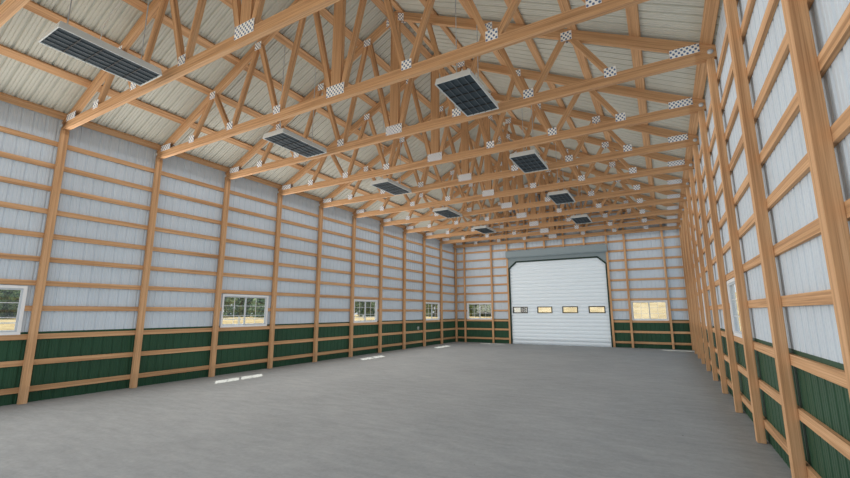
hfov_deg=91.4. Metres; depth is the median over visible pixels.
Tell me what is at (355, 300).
window
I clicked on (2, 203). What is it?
girt
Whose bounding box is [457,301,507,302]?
girt
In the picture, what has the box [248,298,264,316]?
tree
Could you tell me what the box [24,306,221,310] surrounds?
girt
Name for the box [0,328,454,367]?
girt
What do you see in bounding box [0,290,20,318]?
tree
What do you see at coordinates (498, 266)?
girt
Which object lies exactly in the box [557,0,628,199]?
purlin
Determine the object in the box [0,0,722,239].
ceiling
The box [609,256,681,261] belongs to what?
girt
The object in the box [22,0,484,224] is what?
purlin
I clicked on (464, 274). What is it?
wall post
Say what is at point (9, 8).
roof truss
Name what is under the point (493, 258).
girt
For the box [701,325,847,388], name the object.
girt
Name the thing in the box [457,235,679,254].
girt
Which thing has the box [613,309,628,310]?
girt
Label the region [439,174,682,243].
roof truss
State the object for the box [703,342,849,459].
girt
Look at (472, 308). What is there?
tree
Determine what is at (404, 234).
wall post
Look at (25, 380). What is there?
wall post
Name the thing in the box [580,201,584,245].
stud
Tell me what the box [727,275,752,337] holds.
window
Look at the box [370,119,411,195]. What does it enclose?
ceiling light
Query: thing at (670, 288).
girt
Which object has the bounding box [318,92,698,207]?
roof truss
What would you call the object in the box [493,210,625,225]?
girt
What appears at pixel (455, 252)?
wall post
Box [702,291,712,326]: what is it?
window
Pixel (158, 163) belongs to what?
wall post
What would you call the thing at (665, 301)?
window
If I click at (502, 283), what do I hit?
girt
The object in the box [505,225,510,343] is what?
wall post
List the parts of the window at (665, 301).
sash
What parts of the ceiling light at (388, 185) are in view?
lamp panel, hanging rod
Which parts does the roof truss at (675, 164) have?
nail plate, king post, nail plate, nail plate, nail plate, nail plate, nail plate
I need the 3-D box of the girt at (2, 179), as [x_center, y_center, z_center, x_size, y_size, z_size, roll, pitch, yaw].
[-5.047,-0.166,14.142,0.038,0.105,27.940,-6,-12,29]
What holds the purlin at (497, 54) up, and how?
attached to the roof truss at (678, 105)
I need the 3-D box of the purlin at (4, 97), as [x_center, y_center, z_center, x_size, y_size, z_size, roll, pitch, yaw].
[-4.964,-1.788,14.391,0.181,0.121,28.020,-6,-12,29]
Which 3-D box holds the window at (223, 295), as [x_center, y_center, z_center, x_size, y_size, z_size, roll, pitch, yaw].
[-5.567,2.218,12.832,0.095,0.970,1.640,-6,-12,29]
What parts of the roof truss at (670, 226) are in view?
king post, nail plate, nail plate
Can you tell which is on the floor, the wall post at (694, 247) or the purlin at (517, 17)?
the wall post at (694, 247)
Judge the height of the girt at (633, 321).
0.105 m
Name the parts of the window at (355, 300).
sash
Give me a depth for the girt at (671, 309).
19.91 m
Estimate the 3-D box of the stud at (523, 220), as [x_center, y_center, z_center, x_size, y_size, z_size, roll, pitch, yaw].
[5.804,-0.763,24.302,0.090,2.890,0.090,-6,-12,29]
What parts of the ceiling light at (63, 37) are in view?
hanging rod, lamp panel, power cord, hanging rod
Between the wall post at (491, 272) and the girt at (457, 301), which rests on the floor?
the wall post at (491, 272)
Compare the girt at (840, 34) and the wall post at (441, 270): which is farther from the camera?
the wall post at (441, 270)
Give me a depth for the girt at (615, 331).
20.29 m
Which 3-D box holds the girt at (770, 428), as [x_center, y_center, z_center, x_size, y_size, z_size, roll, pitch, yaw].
[5.660,2.820,7.410,0.038,0.105,27.940,-6,-12,29]
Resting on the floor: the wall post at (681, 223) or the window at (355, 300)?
the wall post at (681, 223)
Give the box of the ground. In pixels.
[0,292,740,330]
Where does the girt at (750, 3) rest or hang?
attached to the wall at (811, 331)
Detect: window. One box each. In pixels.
[0,285,27,334]
[219,294,268,327]
[354,299,376,322]
[426,302,439,319]
[467,303,491,319]
[631,300,668,320]
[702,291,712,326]
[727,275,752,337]
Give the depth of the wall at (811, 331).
3.86 m
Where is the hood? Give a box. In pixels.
[505,244,606,258]
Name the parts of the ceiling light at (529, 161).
lamp panel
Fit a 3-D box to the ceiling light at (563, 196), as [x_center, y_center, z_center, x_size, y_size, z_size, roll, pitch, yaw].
[4.765,-2.520,14.655,0.670,2.289,1.380,-6,-12,29]
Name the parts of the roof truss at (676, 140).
nail plate, nail plate, king post, nail plate, nail plate, nail plate, nail plate, nail plate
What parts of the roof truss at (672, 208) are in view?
king post, nail plate, nail plate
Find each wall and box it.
[0,100,455,405]
[456,191,691,349]
[687,0,849,477]
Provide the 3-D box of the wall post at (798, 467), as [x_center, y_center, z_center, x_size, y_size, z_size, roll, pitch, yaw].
[3.601,-0.349,4.460,0.100,5.740,0.130,-6,-12,29]
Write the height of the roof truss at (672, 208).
3.332 m
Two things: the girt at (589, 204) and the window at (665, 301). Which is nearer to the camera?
the window at (665, 301)
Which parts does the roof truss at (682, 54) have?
nail plate, nail plate, nail plate, nail plate, nail plate, king post, nail plate, nail plate, nail plate, nail plate, nail plate, nail plate, nail plate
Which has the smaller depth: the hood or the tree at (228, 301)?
the hood
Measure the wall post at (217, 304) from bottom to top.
5.740 m
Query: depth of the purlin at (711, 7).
7.46 m
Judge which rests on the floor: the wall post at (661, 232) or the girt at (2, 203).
the wall post at (661, 232)
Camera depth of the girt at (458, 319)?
24.86 m
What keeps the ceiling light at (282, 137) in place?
hanging from the ceiling
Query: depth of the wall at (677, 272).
21.45 m
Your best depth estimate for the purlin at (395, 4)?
10.98 m
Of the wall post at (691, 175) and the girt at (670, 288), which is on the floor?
the wall post at (691, 175)
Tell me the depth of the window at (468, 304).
24.98 m
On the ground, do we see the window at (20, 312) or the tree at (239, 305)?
the tree at (239, 305)
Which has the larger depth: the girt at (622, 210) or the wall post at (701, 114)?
the girt at (622, 210)
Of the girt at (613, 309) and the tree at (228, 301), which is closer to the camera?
the girt at (613, 309)
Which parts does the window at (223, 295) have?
sash, sash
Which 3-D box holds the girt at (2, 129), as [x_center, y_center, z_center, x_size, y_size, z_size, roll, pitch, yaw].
[-5.049,-1.161,14.318,0.038,0.105,27.940,-6,-12,29]
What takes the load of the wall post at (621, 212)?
on the floor
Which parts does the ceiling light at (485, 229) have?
lamp panel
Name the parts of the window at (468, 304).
sash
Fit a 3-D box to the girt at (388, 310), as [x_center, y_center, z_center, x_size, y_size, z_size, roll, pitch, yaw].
[-1.084,3.535,20.524,0.038,0.105,4.360,-6,-12,29]
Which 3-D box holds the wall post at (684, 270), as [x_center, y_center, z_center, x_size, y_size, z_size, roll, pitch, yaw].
[12.503,2.351,19.817,0.100,5.740,0.130,-6,-12,29]
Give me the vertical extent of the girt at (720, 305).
0.105 m
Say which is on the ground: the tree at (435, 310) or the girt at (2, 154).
the tree at (435, 310)
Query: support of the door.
in the wall at (677, 272)
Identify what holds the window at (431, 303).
in the wall at (15, 117)
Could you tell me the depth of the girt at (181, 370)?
10.76 m
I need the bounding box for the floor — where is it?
[0,342,791,477]
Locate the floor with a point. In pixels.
(452, 409)
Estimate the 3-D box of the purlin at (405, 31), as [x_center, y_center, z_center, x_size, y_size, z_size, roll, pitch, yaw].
[0.166,-5.224,12.021,0.181,0.121,28.020,-6,-12,29]
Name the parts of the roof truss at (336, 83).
nail plate, nail plate, nail plate, nail plate, nail plate, nail plate, nail plate, king post, nail plate, nail plate, nail plate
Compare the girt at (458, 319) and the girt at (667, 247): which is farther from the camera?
the girt at (458, 319)
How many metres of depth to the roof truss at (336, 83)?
7.94 m
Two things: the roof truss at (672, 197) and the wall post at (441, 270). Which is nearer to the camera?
the roof truss at (672, 197)
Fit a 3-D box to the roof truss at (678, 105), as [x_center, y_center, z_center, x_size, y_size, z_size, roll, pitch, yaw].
[0.279,-3.653,11.630,12.500,3.332,0.127,-6,-12,29]
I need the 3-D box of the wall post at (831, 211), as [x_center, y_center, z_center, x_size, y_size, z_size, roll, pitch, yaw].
[2.609,-0.649,2.750,0.100,5.740,0.130,-6,-12,29]
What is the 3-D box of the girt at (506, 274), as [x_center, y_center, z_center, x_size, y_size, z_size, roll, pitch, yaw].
[3.429,2.284,25.220,3.420,0.105,0.038,-6,-12,29]
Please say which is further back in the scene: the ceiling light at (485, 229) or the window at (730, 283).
the ceiling light at (485, 229)
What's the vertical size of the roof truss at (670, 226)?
3.332 m
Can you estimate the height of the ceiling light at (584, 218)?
2.289 m
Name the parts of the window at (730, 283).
sash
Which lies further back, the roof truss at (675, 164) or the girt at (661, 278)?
the girt at (661, 278)
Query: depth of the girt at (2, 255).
10.95 m
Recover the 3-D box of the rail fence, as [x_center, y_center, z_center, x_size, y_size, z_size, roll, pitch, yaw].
[-16.389,9.077,45.375,0.210,1.250,58.000,-6,-12,29]
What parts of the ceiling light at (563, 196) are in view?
lamp panel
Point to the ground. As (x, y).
(637, 307)
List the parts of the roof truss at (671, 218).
king post, nail plate, nail plate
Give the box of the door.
[505,244,612,346]
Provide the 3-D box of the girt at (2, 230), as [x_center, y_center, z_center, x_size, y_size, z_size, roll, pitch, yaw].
[-5.045,0.838,13.964,0.038,0.105,27.940,-6,-12,29]
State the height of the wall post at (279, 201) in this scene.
5.740 m
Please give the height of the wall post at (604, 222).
7.645 m
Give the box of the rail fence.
[0,315,374,330]
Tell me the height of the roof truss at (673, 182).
3.332 m
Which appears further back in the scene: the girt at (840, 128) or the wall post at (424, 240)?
the wall post at (424, 240)
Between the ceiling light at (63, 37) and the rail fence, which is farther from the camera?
the rail fence
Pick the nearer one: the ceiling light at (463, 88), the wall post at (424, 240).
the ceiling light at (463, 88)
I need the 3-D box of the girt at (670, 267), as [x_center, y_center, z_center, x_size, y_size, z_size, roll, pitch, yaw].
[11.097,1.503,20.912,3.440,0.105,0.038,-6,-12,29]
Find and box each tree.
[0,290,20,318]
[223,297,237,316]
[223,298,254,316]
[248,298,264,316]
[355,302,374,316]
[426,304,437,315]
[469,304,490,315]
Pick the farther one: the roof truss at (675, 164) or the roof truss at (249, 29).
the roof truss at (675, 164)
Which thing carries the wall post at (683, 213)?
on the floor
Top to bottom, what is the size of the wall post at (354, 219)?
5.740 m
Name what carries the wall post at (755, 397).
on the floor
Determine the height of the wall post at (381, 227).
5.740 m
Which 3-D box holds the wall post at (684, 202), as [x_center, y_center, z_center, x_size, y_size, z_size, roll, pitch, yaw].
[9.551,1.456,14.724,0.100,5.740,0.130,-6,-12,29]
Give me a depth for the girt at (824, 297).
3.55 m
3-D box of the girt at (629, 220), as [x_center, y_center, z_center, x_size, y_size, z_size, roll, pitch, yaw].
[7.262,-0.618,23.509,10.120,0.105,0.038,-6,-12,29]
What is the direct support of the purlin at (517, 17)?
attached to the roof truss at (678, 105)
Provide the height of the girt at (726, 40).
0.105 m
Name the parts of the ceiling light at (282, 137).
hanging rod, lamp panel, hanging rod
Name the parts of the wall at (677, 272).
drip trim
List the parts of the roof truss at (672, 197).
king post, nail plate, nail plate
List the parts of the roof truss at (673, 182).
king post, nail plate, nail plate, nail plate, nail plate, nail plate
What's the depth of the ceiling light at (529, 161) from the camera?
10.90 m
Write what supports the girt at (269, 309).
attached to the wall at (15, 117)
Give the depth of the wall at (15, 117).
10.88 m
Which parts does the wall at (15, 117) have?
drip trim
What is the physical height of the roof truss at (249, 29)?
3.332 m
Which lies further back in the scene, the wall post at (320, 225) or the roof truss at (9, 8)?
the wall post at (320, 225)
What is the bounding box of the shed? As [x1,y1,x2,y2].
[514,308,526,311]
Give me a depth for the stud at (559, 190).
23.13 m
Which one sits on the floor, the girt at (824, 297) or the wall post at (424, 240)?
the wall post at (424, 240)
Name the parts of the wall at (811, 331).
drip trim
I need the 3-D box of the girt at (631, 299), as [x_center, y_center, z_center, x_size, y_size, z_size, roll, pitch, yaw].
[11.101,2.999,20.647,3.440,0.105,0.038,-6,-12,29]
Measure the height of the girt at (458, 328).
0.105 m
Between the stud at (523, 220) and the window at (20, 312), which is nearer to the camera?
the window at (20, 312)
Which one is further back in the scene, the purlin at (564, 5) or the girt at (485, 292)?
the girt at (485, 292)
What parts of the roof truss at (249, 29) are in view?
nail plate, nail plate, nail plate, nail plate, nail plate, king post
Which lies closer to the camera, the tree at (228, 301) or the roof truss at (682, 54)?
the roof truss at (682, 54)
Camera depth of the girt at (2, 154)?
11.13 m
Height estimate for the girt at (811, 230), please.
0.105 m
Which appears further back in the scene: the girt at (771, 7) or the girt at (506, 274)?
the girt at (506, 274)
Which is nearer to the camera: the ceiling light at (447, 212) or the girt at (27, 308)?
the girt at (27, 308)
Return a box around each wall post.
[17,129,69,404]
[129,158,162,387]
[208,179,230,376]
[267,195,282,368]
[313,208,322,361]
[349,218,355,356]
[378,226,382,352]
[402,233,405,348]
[423,239,425,345]
[440,244,442,343]
[454,248,457,341]
[463,242,466,341]
[489,225,494,342]
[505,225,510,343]
[603,205,615,346]
[620,211,633,347]
[660,224,674,348]
[679,229,693,349]
[680,222,696,353]
[682,212,700,357]
[683,201,705,363]
[686,187,710,370]
[689,169,717,380]
[692,144,727,393]
[698,110,742,412]
[706,58,766,443]
[723,0,807,477]
[781,0,849,398]
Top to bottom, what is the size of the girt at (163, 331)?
0.105 m
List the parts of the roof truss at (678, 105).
nail plate, nail plate, nail plate, king post, nail plate, nail plate, nail plate, nail plate, nail plate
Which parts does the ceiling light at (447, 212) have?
lamp panel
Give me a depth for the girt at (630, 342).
20.20 m
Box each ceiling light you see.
[38,0,161,85]
[262,48,326,157]
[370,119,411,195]
[432,162,462,217]
[435,0,498,116]
[473,214,496,233]
[509,96,548,172]
[547,143,574,204]
[571,186,591,223]
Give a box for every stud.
[523,220,525,249]
[559,190,563,246]
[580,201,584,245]
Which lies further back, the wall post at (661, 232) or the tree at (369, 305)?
the tree at (369, 305)
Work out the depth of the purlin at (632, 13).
8.05 m
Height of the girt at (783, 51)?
0.105 m
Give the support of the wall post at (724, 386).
on the floor
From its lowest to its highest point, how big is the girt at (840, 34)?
0.105 m
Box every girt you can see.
[0,126,453,253]
[0,151,453,261]
[0,176,454,270]
[0,201,454,278]
[0,227,454,286]
[0,253,454,294]
[0,278,454,302]
[0,319,454,340]
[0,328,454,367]
[0,337,455,394]
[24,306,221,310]
[268,308,349,310]
[377,309,422,311]
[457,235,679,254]
[457,258,505,262]
[457,266,505,270]
[457,274,506,278]
[457,283,506,286]
[457,292,506,294]
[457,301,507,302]
[458,319,507,320]
[458,328,508,329]
[458,336,508,339]
[472,218,650,236]
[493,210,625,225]
[509,204,605,215]
[608,246,680,252]
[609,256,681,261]
[609,266,682,270]
[610,277,683,280]
[611,287,684,290]
[612,298,686,300]
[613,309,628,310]
[614,320,688,322]
[614,330,689,333]
[615,341,691,344]
[671,309,687,310]
[688,0,738,213]
[689,0,755,224]
[691,0,778,240]
[692,0,813,250]
[694,3,849,267]
[697,199,849,293]
[700,105,849,277]
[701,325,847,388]
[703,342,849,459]
[704,353,821,477]
[709,303,729,309]
[748,289,832,307]
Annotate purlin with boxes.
[0,44,462,231]
[0,92,454,244]
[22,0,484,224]
[122,0,499,215]
[220,0,502,197]
[319,8,501,170]
[371,0,544,180]
[391,0,552,183]
[419,0,571,189]
[459,0,585,191]
[504,0,611,201]
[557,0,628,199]
[625,4,655,207]
[677,0,719,223]
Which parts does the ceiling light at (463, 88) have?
hanging rod, lamp panel, hanging rod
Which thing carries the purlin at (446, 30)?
attached to the roof truss at (678, 105)
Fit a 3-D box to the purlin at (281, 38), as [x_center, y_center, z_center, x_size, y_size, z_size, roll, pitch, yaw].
[-1.508,-4.103,12.794,0.181,0.121,28.020,-6,-12,29]
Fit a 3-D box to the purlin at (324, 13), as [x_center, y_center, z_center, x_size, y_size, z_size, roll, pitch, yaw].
[-0.641,-4.684,12.393,0.181,0.121,28.020,-6,-12,29]
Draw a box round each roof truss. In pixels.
[0,0,29,26]
[60,0,339,130]
[155,0,648,158]
[224,11,716,179]
[277,55,705,195]
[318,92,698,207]
[352,115,693,217]
[379,133,689,225]
[403,150,686,232]
[422,169,683,238]
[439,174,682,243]
[453,183,680,247]
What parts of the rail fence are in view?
rail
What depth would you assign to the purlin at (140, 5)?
10.14 m
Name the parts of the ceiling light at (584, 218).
lamp panel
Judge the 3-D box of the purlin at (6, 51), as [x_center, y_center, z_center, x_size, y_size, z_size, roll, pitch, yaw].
[-4.101,-2.366,13.992,0.181,0.121,28.020,-6,-12,29]
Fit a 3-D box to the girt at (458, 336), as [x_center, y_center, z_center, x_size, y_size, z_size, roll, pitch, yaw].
[3.438,5.869,24.585,3.420,0.105,0.038,-6,-12,29]
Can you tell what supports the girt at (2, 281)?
attached to the wall at (15, 117)

